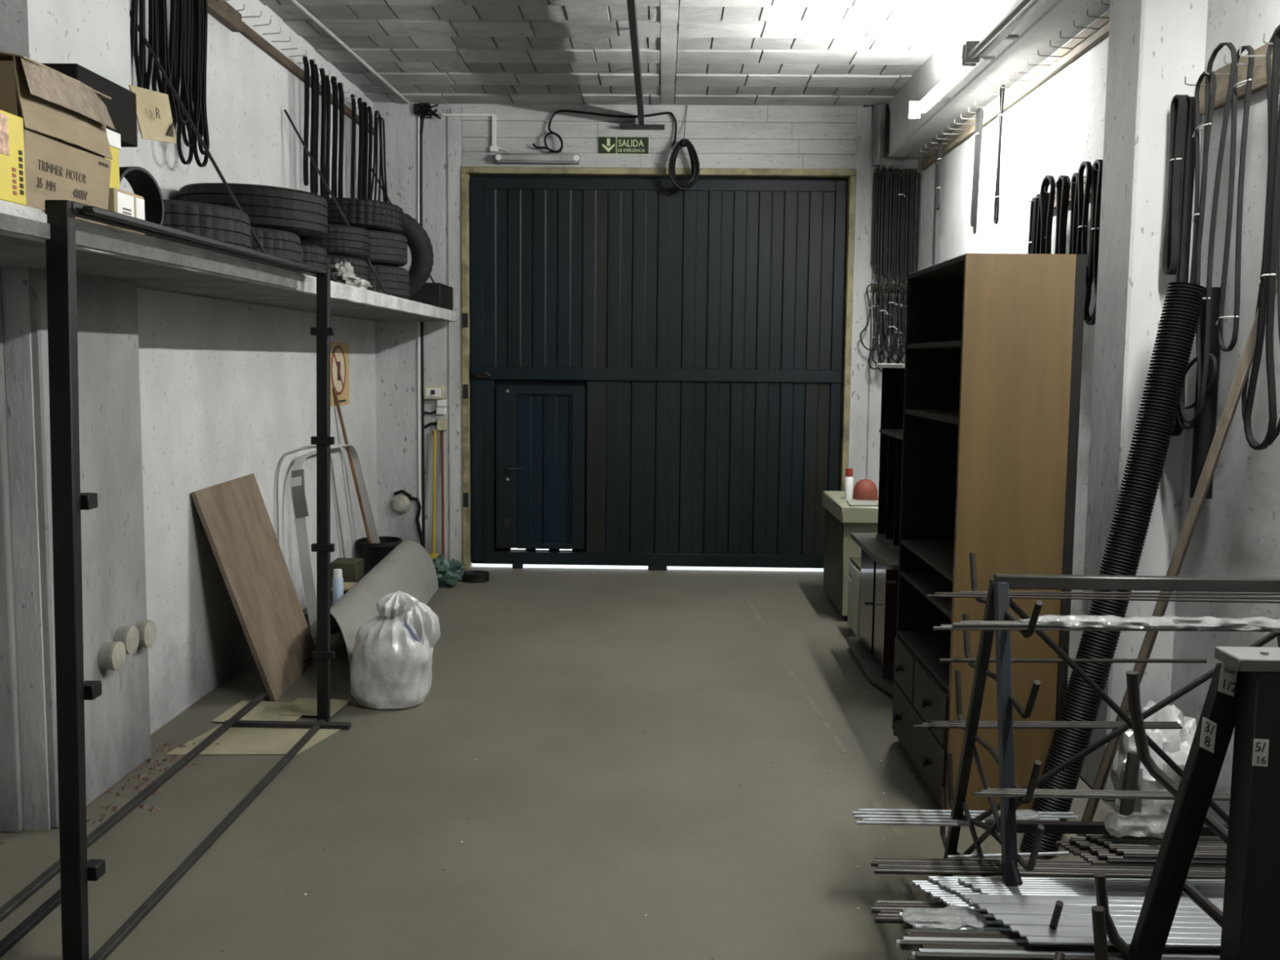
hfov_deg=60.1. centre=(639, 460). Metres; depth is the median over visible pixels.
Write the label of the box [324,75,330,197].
belt
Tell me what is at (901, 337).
belt
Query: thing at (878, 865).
metal rod
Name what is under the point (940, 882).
metal rod
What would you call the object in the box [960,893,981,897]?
metal rod
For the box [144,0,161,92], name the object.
belt
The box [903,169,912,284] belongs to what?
belt
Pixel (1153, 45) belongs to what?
column
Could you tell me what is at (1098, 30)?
hook rail
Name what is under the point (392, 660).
trash bag
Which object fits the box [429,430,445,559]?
broom
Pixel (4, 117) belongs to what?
picture
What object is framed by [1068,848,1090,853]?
metal rod
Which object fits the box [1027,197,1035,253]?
belt
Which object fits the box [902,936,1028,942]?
metal rod
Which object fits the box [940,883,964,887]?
metal rod
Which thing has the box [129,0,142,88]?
belt
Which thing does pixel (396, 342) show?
pillar
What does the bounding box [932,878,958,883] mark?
metal rod
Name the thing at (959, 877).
metal rod
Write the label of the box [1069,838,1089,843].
metal rod
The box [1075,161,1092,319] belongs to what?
belt
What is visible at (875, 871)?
metal rod
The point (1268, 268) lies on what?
belt
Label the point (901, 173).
belt
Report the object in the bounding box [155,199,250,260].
tyre
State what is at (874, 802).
floor marking line
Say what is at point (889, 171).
belt
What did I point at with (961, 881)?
metal rod
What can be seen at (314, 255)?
tyre
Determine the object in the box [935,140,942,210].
belt
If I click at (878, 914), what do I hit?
metal rod
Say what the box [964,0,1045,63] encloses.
fluorescent light
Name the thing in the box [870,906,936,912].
metal rod
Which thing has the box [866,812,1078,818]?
metal rod
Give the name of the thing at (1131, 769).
tube
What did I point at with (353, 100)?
belt
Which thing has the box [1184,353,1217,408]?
belt
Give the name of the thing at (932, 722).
metal rod
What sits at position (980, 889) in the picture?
metal rod
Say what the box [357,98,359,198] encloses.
belt
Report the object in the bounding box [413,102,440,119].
cluster
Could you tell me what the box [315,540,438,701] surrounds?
sheet
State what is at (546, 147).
cable
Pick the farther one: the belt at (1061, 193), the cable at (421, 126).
the cable at (421, 126)
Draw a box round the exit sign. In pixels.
[598,136,648,154]
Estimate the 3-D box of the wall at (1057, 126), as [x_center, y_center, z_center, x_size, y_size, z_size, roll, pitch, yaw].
[2.079,-0.353,2.373,0.200,3.620,12.870,1,5,1]
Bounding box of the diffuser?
[500,155,573,160]
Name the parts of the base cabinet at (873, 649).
door, door, handle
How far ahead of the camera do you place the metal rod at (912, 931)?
2.60 m
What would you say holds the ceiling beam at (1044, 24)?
attached to the wall at (1057, 126)
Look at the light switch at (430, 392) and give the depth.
8.58 m
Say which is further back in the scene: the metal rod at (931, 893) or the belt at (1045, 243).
the belt at (1045, 243)
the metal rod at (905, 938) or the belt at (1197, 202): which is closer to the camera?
the metal rod at (905, 938)
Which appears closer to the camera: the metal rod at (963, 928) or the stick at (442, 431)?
the metal rod at (963, 928)
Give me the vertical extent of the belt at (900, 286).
0.431 m
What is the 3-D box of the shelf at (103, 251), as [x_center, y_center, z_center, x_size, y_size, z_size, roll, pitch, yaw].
[-1.812,-0.686,3.760,0.657,0.082,9.540,1,5,1]
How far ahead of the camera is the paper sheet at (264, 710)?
5.13 m
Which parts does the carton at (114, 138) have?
lid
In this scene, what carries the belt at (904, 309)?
hanging from the board at (879, 171)
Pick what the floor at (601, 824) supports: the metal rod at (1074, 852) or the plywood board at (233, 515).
the plywood board at (233, 515)
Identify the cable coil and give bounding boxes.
[461,570,488,582]
[668,104,699,191]
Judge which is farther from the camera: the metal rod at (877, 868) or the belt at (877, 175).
the belt at (877, 175)
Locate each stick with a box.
[332,387,371,542]
[440,430,444,556]
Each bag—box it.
[329,260,357,286]
[350,591,440,709]
[353,276,373,288]
[432,554,465,587]
[1110,700,1196,819]
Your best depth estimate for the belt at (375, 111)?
8.11 m
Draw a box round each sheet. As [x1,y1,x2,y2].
[164,724,341,755]
[212,700,302,722]
[278,697,351,716]
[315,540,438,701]
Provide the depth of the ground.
8.92 m
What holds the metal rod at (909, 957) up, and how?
on the rack at (1243, 694)
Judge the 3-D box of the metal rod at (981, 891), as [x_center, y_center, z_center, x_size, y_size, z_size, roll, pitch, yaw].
[1.350,1.093,2.785,0.979,0.015,0.011,1,5,0]
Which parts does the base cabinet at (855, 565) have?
handle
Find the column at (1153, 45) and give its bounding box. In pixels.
[1079,0,1208,800]
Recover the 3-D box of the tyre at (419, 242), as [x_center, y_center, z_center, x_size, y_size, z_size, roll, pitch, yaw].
[-1.738,-1.400,7.561,0.630,0.642,0.300,1,5,1]
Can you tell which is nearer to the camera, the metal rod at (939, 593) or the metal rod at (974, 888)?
the metal rod at (974, 888)
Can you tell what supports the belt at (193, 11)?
hanging from the board at (221, 11)
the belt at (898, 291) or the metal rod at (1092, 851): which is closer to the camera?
the metal rod at (1092, 851)
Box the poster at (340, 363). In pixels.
[330,342,349,406]
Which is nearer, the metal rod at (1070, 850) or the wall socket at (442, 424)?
the metal rod at (1070, 850)
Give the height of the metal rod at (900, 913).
0.015 m
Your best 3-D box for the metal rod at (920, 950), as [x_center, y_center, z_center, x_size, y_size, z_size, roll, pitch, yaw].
[1.135,1.125,2.505,0.999,0.015,0.015,1,5,1]
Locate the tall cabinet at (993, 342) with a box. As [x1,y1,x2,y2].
[892,253,1086,810]
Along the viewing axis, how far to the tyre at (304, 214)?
4.86 m
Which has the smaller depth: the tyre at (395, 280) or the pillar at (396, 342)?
the tyre at (395, 280)
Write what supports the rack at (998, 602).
on the floor at (601, 824)
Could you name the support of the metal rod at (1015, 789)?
on the rack at (998, 602)
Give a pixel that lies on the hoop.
(311, 446)
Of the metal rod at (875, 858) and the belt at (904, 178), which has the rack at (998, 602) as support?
the metal rod at (875, 858)
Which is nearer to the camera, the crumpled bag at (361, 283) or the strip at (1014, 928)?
the strip at (1014, 928)
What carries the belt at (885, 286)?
hanging from the board at (879, 171)
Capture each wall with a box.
[128,0,377,734]
[419,101,918,564]
[915,0,1279,823]
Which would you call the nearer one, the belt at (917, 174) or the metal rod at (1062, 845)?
the metal rod at (1062, 845)
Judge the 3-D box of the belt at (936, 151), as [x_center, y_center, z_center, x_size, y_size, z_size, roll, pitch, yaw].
[1.990,-1.652,7.465,0.010,0.881,0.020,1,5,1]
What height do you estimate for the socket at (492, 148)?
0.040 m
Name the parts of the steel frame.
post, post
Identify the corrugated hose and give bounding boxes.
[1020,282,1206,859]
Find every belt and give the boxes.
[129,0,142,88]
[138,0,146,88]
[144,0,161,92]
[151,0,166,93]
[160,0,177,129]
[166,0,176,109]
[170,0,180,122]
[173,0,189,123]
[176,0,193,164]
[181,0,193,146]
[186,0,195,131]
[192,0,208,167]
[193,0,204,138]
[197,0,209,155]
[302,56,309,185]
[309,59,315,193]
[314,63,319,194]
[320,67,326,197]
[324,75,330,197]
[330,75,337,197]
[337,82,344,197]
[350,93,355,198]
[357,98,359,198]
[358,97,364,199]
[362,102,368,199]
[362,133,364,189]
[367,106,373,199]
[371,110,386,202]
[373,113,384,201]
[377,117,387,202]
[859,283,884,351]
[867,288,881,369]
[871,171,878,265]
[871,291,884,364]
[873,173,881,274]
[875,176,884,283]
[875,285,888,351]
[875,288,885,345]
[877,291,890,372]
[879,169,887,284]
[880,285,893,359]
[881,177,889,275]
[884,170,893,278]
[884,288,897,354]
[886,286,899,364]
[887,172,895,286]
[887,292,893,348]
[889,171,897,270]
[889,288,903,361]
[893,173,901,280]
[893,286,905,343]
[893,290,906,356]
[895,172,903,262]
[895,175,906,288]
[895,288,906,364]
[897,173,906,273]
[899,291,906,364]
[901,176,909,284]
[902,333,906,349]
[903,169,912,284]
[903,174,910,266]
[906,177,914,275]
[909,170,917,273]
[911,173,920,272]
[932,149,937,265]
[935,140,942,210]
[970,107,980,226]
[973,110,983,234]
[993,84,1004,223]
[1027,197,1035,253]
[1031,193,1040,253]
[1040,174,1055,253]
[1044,179,1055,253]
[1054,175,1067,253]
[1061,175,1071,253]
[1068,173,1078,253]
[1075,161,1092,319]
[1084,159,1102,324]
[1087,163,1098,319]
[1162,94,1189,275]
[1170,96,1195,435]
[1176,71,1216,429]
[1178,42,1237,423]
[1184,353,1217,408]
[1215,45,1254,351]
[1241,24,1279,445]
[1243,25,1279,449]
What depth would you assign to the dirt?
4.27 m
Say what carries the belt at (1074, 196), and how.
hanging from the board at (1084, 180)
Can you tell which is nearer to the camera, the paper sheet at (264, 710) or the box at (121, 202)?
the box at (121, 202)
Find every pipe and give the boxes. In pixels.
[871,103,904,170]
[1189,287,1220,498]
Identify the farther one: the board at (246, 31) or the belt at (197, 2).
the board at (246, 31)
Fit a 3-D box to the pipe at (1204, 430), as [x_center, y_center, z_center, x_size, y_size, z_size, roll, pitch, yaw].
[1.949,-0.232,3.807,0.070,0.722,0.092,3,6,28]
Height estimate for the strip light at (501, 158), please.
0.070 m
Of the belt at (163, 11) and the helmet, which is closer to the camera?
the belt at (163, 11)
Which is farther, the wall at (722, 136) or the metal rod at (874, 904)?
the wall at (722, 136)
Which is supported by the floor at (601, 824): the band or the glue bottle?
the band
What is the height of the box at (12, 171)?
0.215 m
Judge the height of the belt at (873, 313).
0.611 m
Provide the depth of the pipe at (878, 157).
8.29 m
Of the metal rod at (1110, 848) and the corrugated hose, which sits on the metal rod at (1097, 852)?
the metal rod at (1110, 848)
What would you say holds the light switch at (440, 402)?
attached to the wall at (722, 136)
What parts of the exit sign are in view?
sign plate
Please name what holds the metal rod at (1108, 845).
on the metal rod at (1092, 851)
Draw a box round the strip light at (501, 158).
[495,153,579,164]
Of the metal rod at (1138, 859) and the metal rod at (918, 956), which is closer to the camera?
the metal rod at (918, 956)
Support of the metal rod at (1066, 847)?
on the rack at (998, 602)
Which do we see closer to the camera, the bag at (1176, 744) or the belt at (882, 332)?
the bag at (1176, 744)
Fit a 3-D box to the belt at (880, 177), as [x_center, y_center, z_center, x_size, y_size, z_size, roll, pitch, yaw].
[1.813,-1.742,8.354,0.037,0.800,0.034,1,5,1]
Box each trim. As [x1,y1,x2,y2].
[461,166,856,568]
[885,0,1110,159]
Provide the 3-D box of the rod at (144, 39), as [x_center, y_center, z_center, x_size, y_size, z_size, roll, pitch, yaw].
[-1.799,-1.321,4.537,0.616,1.081,0.032,1,5,1]
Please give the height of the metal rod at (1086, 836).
0.012 m
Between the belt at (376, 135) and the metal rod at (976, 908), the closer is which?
the metal rod at (976, 908)
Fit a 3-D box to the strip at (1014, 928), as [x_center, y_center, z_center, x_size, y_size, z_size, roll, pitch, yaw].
[1.349,1.092,2.561,0.974,0.008,0.024,1,5,1]
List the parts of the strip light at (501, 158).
knob, knob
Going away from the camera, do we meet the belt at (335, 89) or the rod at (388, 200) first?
the belt at (335, 89)
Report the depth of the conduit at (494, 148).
8.43 m
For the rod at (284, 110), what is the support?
on the shelf at (103, 251)
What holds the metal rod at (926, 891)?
on the rack at (998, 602)
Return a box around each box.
[0,51,115,225]
[0,109,26,205]
[106,187,145,235]
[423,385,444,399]
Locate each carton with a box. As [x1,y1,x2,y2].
[17,63,177,146]
[105,128,120,189]
[330,557,364,599]
[407,282,453,310]
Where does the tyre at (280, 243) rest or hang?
on the shelf at (103, 251)
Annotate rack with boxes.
[938,552,1279,928]
[1053,646,1279,959]
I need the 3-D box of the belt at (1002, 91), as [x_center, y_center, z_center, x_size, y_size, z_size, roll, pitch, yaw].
[1.963,-1.673,6.057,0.024,0.742,0.095,1,5,1]
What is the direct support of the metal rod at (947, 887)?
on the metal rod at (926, 891)
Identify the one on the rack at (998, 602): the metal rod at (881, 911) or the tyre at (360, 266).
the metal rod at (881, 911)
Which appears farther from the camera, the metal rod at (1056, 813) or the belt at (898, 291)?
the belt at (898, 291)
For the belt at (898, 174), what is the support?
hanging from the board at (879, 171)
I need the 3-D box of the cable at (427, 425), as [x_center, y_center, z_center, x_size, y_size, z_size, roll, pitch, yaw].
[-1.635,-0.323,8.634,0.114,0.147,0.033,1,5,1]
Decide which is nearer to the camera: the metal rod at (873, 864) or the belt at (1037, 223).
the metal rod at (873, 864)
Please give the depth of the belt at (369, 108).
7.89 m
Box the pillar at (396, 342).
[372,101,422,542]
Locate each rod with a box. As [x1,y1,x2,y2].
[128,8,278,267]
[283,109,391,295]
[371,167,452,310]
[852,811,964,814]
[854,814,1040,820]
[856,821,977,826]
[857,808,1055,815]
[860,814,1059,820]
[862,818,984,822]
[863,808,1073,815]
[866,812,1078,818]
[868,817,964,820]
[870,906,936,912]
[871,862,1221,870]
[872,859,1091,866]
[873,868,1225,879]
[873,903,946,907]
[874,857,1088,863]
[874,916,906,923]
[875,866,1225,875]
[875,900,946,904]
[876,913,898,916]
[877,864,1223,872]
[880,910,902,913]
[896,939,902,949]
[898,912,994,919]
[899,940,1220,950]
[901,909,987,914]
[902,922,1009,928]
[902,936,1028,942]
[906,933,1026,938]
[907,955,915,959]
[910,928,1019,935]
[911,880,933,884]
[912,724,1182,728]
[912,926,1011,931]
[914,882,938,887]
[915,951,1219,959]
[918,948,1220,958]
[919,884,940,888]
[920,887,946,891]
[922,722,1180,725]
[922,944,1220,954]
[924,889,950,893]
[927,594,1279,603]
[928,876,1224,880]
[930,892,955,896]
[931,720,1177,724]
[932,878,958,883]
[932,894,959,898]
[933,626,1279,631]
[934,592,1279,599]
[937,880,959,884]
[938,658,1207,662]
[939,897,963,901]
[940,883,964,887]
[942,899,966,903]
[945,885,971,889]
[946,902,968,906]
[947,851,1069,858]
[949,888,972,892]
[950,904,975,906]
[952,622,1256,627]
[955,890,980,894]
[958,876,1224,881]
[959,621,1019,622]
[959,879,1224,884]
[960,591,1279,595]
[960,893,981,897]
[964,881,1224,886]
[969,906,981,911]
[971,884,1224,888]
[972,885,1224,891]
[973,791,1230,800]
[979,790,1230,795]
[979,888,1224,893]
[980,622,1020,622]
[980,890,1223,895]
[983,594,1279,597]
[984,819,1228,836]
[985,917,995,920]
[986,788,1230,794]
[986,920,1003,924]
[987,893,1223,897]
[1055,840,1075,845]
[1060,843,1078,848]
[1064,845,1088,850]
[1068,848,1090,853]
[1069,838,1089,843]
[1070,836,1085,839]
[1072,850,1093,855]
[1074,840,1097,845]
[1078,843,1103,848]
[1080,853,1097,857]
[1083,855,1097,860]
[1084,834,1220,839]
[1086,857,1225,863]
[1088,836,1222,841]
[1088,845,1108,850]
[1090,848,1109,853]
[1090,861,1226,868]
[1096,839,1225,844]
[1096,851,1115,854]
[1097,853,1146,858]
[1102,841,1226,846]
[1106,856,1226,863]
[1107,844,1226,848]
[1108,846,1226,851]
[1115,848,1226,853]
[1122,851,1226,857]
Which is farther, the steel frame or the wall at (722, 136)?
the wall at (722, 136)
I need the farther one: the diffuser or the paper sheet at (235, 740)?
the diffuser
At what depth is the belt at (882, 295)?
8.35 m
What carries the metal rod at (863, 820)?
on the rack at (998, 602)
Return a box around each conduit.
[290,0,409,104]
[417,115,420,544]
[441,113,511,153]
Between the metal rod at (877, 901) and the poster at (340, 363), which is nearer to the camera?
the metal rod at (877, 901)
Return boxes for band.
[290,444,379,637]
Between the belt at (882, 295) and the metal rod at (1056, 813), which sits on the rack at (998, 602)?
the metal rod at (1056, 813)
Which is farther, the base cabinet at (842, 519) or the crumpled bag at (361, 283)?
the base cabinet at (842, 519)
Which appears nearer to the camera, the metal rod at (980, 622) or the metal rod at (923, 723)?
the metal rod at (980, 622)
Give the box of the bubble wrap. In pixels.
[1104,811,1168,839]
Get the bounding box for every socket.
[436,418,447,430]
[489,146,497,151]
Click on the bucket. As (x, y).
(372, 553)
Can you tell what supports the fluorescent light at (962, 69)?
attached to the ceiling beam at (1044, 24)
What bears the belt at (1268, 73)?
hanging from the board at (1259, 78)
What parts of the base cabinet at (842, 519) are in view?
lid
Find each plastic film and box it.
[901,904,987,930]
[990,808,1041,820]
[1018,614,1279,632]
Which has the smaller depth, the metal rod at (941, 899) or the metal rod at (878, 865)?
the metal rod at (941, 899)
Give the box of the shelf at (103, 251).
[0,200,457,321]
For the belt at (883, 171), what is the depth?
8.31 m
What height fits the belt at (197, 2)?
0.765 m
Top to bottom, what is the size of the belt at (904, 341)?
0.491 m
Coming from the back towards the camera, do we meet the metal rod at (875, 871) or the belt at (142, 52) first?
the belt at (142, 52)
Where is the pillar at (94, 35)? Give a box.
[0,0,151,832]
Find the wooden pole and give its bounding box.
[1076,255,1277,836]
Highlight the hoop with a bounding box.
[275,444,345,557]
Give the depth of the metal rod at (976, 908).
2.75 m
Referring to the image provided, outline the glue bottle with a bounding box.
[844,468,853,499]
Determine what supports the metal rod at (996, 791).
on the rack at (998, 602)
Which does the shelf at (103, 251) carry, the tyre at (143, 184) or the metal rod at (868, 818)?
the tyre at (143, 184)
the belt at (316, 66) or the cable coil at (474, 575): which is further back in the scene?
the cable coil at (474, 575)
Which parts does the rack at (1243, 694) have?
bent arm, bent arm, bent arm, bent arm, slanted leg, bent arm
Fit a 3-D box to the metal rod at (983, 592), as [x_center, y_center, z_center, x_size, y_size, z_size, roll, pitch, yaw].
[1.415,0.382,3.185,0.982,0.014,0.007,1,5,1]
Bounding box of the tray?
[330,582,357,591]
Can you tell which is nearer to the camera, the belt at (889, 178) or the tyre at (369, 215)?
the tyre at (369, 215)
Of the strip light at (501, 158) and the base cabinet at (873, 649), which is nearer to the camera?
the base cabinet at (873, 649)
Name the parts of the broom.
handle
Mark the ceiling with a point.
(693, 52)
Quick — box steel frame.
[0,200,351,959]
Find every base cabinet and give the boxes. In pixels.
[822,490,878,621]
[847,533,898,696]
[847,556,861,636]
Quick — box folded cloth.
[846,499,878,506]
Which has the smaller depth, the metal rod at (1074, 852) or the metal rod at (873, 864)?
the metal rod at (1074, 852)
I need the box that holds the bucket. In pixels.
[356,536,402,576]
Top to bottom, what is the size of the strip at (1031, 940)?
0.008 m
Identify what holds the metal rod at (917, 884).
on the rack at (998, 602)
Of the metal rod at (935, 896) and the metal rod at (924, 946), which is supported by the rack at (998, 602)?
the metal rod at (935, 896)
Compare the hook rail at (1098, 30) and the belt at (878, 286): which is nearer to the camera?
the hook rail at (1098, 30)
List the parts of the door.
latch arm, panel, handle, panel, panel, wicket door, panel, panel, panel, panel, panel, panel, panel, panel, panel, frame rail, frame rail, frame rail, panel, panel, panel, panel, panel, panel, panel, panel, panel, panel, panel, panel, panel, panel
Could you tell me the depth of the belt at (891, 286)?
8.35 m
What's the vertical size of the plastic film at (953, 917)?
0.020 m
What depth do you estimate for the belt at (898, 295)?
8.31 m
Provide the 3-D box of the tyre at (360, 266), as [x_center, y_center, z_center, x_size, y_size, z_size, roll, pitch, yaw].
[-1.794,-1.027,6.089,0.580,0.180,0.580,1,5,1]
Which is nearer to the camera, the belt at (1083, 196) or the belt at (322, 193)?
the belt at (1083, 196)
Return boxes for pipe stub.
[97,641,125,670]
[112,626,139,654]
[134,620,156,647]
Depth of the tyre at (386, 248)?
6.69 m
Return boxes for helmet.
[852,479,878,500]
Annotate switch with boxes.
[436,399,446,414]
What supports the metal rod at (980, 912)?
on the rack at (998, 602)
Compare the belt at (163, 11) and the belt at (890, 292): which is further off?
the belt at (890, 292)
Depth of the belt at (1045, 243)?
5.17 m
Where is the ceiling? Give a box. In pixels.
[258,0,979,106]
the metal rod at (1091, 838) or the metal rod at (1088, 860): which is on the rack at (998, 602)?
the metal rod at (1088, 860)
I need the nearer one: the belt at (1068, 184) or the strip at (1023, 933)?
the strip at (1023, 933)
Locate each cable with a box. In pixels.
[419,117,425,547]
[423,409,436,428]
[532,109,676,153]
[862,104,890,154]
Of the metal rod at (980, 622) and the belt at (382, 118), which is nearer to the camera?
the metal rod at (980, 622)
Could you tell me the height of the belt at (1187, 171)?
1.182 m
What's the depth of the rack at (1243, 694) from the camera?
2.26 m
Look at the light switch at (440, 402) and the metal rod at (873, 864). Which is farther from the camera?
the light switch at (440, 402)
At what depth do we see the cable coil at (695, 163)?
8.31 m
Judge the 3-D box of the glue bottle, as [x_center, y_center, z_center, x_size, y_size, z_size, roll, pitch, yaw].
[1.391,0.153,7.367,0.056,0.207,0.056,1,5,1]
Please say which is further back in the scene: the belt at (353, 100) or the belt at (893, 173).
the belt at (893, 173)
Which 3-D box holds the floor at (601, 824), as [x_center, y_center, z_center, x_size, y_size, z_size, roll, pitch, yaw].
[-0.271,1.490,2.506,5.200,0.120,12.715,1,5,1]
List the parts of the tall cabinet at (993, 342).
knob, knob, drawer, drawer, knob, knob, panel, drawer, panel, panel, panel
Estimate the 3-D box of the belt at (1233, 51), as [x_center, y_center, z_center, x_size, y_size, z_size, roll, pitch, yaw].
[1.888,-0.742,3.688,0.026,1.244,0.250,1,5,1]
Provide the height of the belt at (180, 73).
0.743 m
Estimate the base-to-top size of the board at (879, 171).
0.931 m
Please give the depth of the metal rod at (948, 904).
2.78 m
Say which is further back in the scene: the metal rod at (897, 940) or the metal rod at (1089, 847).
the metal rod at (1089, 847)
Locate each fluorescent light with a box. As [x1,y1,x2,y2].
[907,44,995,119]
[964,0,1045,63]
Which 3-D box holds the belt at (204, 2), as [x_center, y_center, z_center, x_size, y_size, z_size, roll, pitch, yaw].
[-1.976,-1.782,4.981,0.036,0.902,0.141,1,5,1]
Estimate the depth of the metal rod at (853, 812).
3.39 m
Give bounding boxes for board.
[190,473,316,702]
[207,0,244,31]
[239,10,378,135]
[871,164,917,292]
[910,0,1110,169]
[1026,163,1098,208]
[1184,33,1279,115]
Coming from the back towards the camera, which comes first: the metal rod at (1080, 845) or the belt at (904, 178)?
the belt at (904, 178)
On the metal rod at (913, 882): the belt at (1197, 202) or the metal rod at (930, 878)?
the metal rod at (930, 878)
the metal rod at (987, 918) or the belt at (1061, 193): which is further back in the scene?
the belt at (1061, 193)
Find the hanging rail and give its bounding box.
[619,0,664,129]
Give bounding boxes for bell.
[391,489,425,548]
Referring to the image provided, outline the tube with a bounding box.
[1119,751,1140,815]
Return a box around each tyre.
[119,166,164,237]
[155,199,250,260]
[178,182,328,240]
[247,226,301,272]
[298,243,327,276]
[300,223,369,260]
[324,197,403,234]
[327,254,368,289]
[364,229,407,266]
[366,263,409,298]
[401,212,433,297]
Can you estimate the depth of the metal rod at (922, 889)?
2.85 m
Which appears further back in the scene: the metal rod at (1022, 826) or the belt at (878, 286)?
the belt at (878, 286)
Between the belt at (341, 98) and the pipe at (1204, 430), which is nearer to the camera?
the pipe at (1204, 430)
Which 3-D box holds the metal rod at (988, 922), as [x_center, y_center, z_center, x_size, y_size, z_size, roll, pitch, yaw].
[1.192,1.127,2.677,1.090,0.015,0.015,1,5,1]
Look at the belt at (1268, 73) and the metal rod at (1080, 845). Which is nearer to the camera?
the metal rod at (1080, 845)
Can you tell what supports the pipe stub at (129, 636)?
attached to the wall at (228, 388)
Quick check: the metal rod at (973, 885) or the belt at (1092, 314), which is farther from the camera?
the belt at (1092, 314)
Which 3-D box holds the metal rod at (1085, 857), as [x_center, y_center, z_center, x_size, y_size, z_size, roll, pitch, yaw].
[1.466,1.000,2.765,0.708,0.012,0.012,1,5,1]
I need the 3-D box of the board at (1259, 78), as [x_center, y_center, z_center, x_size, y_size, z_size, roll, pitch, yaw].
[1.924,-1.187,2.708,0.140,0.130,2.480,1,5,1]
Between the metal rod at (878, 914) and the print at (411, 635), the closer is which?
the metal rod at (878, 914)
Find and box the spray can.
[332,568,343,604]
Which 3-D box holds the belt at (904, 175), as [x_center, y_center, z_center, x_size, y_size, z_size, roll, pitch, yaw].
[1.985,-1.788,8.377,0.037,0.750,0.034,1,5,1]
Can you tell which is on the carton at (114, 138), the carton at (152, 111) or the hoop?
the carton at (152, 111)
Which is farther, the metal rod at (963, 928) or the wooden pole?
the wooden pole
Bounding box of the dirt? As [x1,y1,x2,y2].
[0,742,219,844]
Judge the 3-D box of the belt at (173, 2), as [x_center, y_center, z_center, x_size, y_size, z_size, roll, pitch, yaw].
[-2.000,-1.855,4.734,0.036,0.685,0.075,1,5,1]
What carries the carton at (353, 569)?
on the floor at (601, 824)
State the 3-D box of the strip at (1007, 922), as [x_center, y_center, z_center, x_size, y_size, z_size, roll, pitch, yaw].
[1.343,1.089,2.586,0.985,0.006,0.024,1,5,1]
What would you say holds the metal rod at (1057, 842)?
on the rack at (998, 602)
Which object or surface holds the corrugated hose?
on the floor at (601, 824)
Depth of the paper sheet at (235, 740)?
4.77 m
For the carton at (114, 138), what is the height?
0.200 m
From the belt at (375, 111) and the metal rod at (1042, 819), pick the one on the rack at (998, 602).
the metal rod at (1042, 819)
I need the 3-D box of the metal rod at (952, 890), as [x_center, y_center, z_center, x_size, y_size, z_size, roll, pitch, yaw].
[1.317,1.101,2.824,1.047,0.015,0.011,1,5,1]
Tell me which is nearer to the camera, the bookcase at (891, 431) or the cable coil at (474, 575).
the bookcase at (891, 431)
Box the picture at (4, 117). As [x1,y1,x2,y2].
[0,112,9,155]
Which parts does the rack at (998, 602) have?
leg, leg, flat strip, flat strip, flat strip, flat strip, flat strip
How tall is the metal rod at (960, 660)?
0.022 m
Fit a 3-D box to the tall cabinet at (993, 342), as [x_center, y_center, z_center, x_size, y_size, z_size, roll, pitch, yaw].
[1.295,0.263,4.318,0.456,2.030,0.906,1,5,1]
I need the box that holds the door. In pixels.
[470,175,848,570]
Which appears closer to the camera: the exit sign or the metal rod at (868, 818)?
the metal rod at (868, 818)
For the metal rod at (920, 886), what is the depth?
2.87 m
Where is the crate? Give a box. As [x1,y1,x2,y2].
[302,600,339,633]
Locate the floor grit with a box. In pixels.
[173,582,893,959]
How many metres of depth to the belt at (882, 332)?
8.39 m
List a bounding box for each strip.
[1001,919,1222,928]
[1008,924,1222,933]
[1017,929,1221,939]
[1026,936,1221,947]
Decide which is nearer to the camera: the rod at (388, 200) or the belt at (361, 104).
the belt at (361, 104)
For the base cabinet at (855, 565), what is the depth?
6.67 m
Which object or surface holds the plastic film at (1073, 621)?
on the metal rod at (980, 622)
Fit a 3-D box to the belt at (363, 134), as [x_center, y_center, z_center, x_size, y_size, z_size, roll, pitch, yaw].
[-1.949,-2.143,7.840,0.034,0.765,0.060,1,5,1]
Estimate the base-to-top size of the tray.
0.020 m
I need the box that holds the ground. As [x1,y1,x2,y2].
[471,547,823,571]
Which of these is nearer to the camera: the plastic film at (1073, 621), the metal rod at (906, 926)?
the metal rod at (906, 926)
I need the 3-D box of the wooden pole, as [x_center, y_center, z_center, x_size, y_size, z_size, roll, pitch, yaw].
[1.767,0.319,3.634,0.560,2.055,0.040,5,7,42]
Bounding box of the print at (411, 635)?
[404,619,420,643]
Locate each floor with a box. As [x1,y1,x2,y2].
[0,566,1225,959]
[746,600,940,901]
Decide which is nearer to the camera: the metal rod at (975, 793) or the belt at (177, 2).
the metal rod at (975, 793)
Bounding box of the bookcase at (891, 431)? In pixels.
[875,363,904,555]
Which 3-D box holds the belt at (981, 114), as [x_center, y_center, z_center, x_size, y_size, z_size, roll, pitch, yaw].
[1.971,-1.680,6.448,0.010,0.699,0.096,1,5,1]
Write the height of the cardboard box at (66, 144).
0.394 m
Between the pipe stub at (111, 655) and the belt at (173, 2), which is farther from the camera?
the belt at (173, 2)
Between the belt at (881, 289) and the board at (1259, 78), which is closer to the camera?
the board at (1259, 78)

